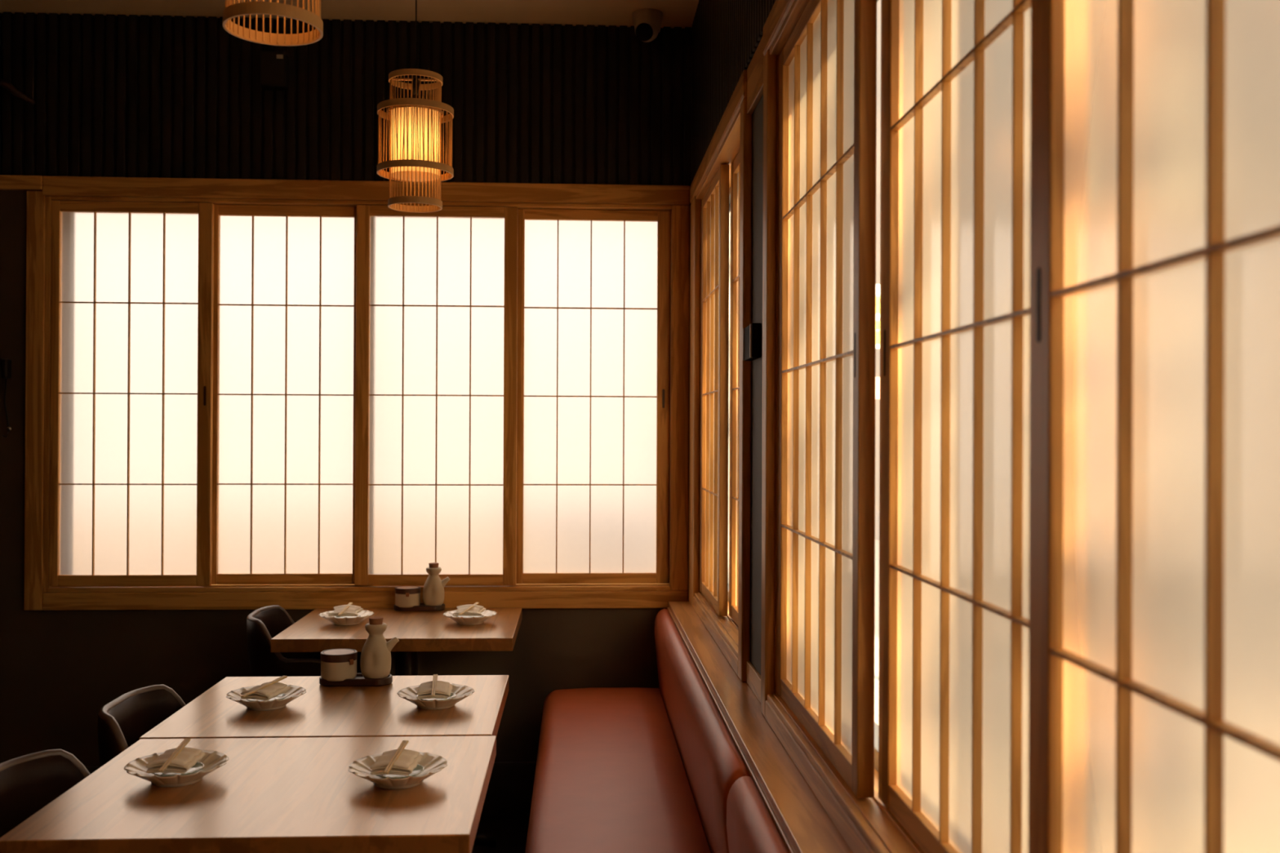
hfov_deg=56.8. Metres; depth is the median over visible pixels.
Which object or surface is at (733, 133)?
window
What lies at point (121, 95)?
wall
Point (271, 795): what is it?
dining table
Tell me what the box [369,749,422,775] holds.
folded napkin
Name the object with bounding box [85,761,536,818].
baseboard
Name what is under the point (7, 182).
trim
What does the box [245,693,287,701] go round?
dish
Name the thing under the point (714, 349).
screen
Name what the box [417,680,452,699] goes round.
folded napkin
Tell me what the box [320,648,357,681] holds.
ceramic jar
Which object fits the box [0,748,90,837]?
dining chair
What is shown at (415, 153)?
pendant lantern
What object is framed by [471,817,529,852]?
floor
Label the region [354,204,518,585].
screen
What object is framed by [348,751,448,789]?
scalloped plate
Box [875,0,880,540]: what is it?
wall
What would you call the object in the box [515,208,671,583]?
screen
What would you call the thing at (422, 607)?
tray
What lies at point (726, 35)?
wall
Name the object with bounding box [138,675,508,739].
dining table
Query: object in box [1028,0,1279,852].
screen
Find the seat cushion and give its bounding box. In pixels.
[524,687,711,852]
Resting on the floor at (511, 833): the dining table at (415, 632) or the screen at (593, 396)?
the dining table at (415, 632)
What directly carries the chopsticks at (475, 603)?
on the folded napkin at (477, 610)
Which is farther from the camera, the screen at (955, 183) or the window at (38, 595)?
the window at (38, 595)
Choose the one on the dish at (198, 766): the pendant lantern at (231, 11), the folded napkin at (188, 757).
the folded napkin at (188, 757)
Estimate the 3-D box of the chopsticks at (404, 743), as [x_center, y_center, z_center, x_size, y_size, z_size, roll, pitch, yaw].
[-0.429,0.580,2.081,0.010,0.020,0.144,0,0,2]
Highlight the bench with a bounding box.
[524,608,789,852]
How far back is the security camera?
4.02 m
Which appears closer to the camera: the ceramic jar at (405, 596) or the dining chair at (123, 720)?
the dining chair at (123, 720)
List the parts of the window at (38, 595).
casing, sill, casing, casing, casing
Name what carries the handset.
attached to the wall at (121, 95)
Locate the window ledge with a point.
(803, 824)
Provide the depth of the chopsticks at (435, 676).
2.66 m
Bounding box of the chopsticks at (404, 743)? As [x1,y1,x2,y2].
[383,740,408,773]
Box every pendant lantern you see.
[222,0,323,45]
[377,0,453,212]
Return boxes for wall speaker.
[260,51,288,90]
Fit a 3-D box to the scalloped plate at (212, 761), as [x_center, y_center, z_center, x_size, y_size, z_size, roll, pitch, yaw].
[-0.817,0.608,2.090,0.171,0.032,0.173,0,0,-9]
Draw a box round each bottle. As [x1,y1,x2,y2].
[360,616,399,678]
[422,562,449,605]
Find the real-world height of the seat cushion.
0.116 m
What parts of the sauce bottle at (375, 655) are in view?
spout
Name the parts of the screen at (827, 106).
rail, rail, finger pull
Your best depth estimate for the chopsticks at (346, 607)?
3.79 m
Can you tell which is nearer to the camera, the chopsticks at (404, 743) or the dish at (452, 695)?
the chopsticks at (404, 743)
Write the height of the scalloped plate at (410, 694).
0.032 m
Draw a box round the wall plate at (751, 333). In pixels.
[742,323,760,360]
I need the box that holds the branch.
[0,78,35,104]
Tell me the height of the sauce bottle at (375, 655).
0.148 m
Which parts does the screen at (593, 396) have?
rail, rail, finger pull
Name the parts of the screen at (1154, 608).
finger pull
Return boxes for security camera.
[632,8,662,42]
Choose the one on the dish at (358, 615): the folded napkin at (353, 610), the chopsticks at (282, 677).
the folded napkin at (353, 610)
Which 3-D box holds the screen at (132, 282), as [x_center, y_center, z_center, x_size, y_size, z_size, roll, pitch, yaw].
[-1.757,-0.113,4.096,0.544,1.326,0.026,0,0,-3]
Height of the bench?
0.738 m
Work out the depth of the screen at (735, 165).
3.44 m
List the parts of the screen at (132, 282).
rail, rail, finger pull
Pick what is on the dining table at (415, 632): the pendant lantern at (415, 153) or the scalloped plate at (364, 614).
the scalloped plate at (364, 614)
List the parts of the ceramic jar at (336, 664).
lid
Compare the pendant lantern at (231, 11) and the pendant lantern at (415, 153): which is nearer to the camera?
the pendant lantern at (231, 11)
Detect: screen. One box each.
[48,200,213,586]
[212,204,356,584]
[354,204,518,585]
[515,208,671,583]
[699,164,728,616]
[728,150,740,625]
[776,0,876,798]
[878,0,1031,852]
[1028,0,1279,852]
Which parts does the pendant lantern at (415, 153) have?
lamp shade, cord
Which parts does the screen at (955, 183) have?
finger pull, rail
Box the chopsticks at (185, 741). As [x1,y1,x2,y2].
[158,738,190,772]
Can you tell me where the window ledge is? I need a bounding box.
[666,601,853,852]
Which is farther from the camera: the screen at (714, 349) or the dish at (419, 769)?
the screen at (714, 349)
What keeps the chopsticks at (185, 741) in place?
on the folded napkin at (188, 757)
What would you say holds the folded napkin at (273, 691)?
on the dish at (282, 696)
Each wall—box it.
[0,12,691,766]
[691,0,775,675]
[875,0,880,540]
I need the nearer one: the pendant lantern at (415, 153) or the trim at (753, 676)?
the trim at (753, 676)
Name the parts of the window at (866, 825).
casing, casing, casing, sill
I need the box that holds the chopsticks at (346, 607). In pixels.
[337,602,352,615]
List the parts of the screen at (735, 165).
rail, rail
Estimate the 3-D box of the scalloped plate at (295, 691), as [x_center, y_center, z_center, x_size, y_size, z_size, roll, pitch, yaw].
[-0.835,0.610,2.648,0.171,0.032,0.173,0,0,-17]
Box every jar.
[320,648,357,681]
[395,586,420,607]
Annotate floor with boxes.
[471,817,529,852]
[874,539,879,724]
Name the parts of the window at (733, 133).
casing, casing, sill, casing, casing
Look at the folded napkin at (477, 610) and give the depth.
3.81 m
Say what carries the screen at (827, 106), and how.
attached to the window at (866, 825)
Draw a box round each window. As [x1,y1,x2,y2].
[23,175,689,610]
[688,69,751,682]
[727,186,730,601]
[760,0,924,852]
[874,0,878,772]
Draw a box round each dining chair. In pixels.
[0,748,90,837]
[97,684,186,767]
[246,604,361,676]
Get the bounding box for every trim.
[0,174,42,191]
[746,35,764,114]
[746,661,760,702]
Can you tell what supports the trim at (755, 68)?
attached to the wall at (726, 35)
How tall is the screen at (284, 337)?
1.326 m
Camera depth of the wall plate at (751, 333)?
2.68 m
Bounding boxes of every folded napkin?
[146,746,204,773]
[240,681,289,701]
[328,604,363,616]
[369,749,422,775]
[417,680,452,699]
[453,604,485,616]
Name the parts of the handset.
cord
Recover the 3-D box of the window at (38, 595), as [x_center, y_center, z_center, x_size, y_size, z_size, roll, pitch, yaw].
[-0.971,-0.110,4.182,2.287,1.493,0.127,0,0,-3]
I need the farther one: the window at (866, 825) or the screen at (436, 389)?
the screen at (436, 389)
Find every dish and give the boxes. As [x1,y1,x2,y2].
[151,761,204,777]
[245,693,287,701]
[332,614,360,617]
[375,764,423,778]
[416,693,456,700]
[456,614,484,617]
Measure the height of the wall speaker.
0.120 m
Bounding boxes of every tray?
[319,673,392,686]
[393,603,444,611]
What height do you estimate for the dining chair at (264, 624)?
0.774 m
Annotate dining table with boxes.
[0,735,496,852]
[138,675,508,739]
[271,607,522,847]
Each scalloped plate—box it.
[124,749,229,786]
[226,684,306,711]
[318,609,373,625]
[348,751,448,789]
[396,683,475,709]
[443,609,497,625]
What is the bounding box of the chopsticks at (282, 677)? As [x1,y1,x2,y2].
[241,675,287,697]
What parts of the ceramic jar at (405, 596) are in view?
lid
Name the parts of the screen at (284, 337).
rail, rail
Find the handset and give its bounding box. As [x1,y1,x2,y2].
[0,358,12,437]
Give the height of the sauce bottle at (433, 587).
0.148 m
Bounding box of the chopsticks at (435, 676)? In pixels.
[431,674,437,697]
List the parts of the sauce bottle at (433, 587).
spout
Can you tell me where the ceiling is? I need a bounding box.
[0,0,698,28]
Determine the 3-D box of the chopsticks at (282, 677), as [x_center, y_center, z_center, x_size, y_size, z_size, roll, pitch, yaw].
[-0.839,0.580,2.646,0.010,0.020,0.144,0,0,22]
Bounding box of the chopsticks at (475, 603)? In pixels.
[458,602,479,614]
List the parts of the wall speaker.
tag plate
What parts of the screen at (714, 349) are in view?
rail, rail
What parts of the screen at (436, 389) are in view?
rail, rail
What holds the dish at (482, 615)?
on the scalloped plate at (487, 614)

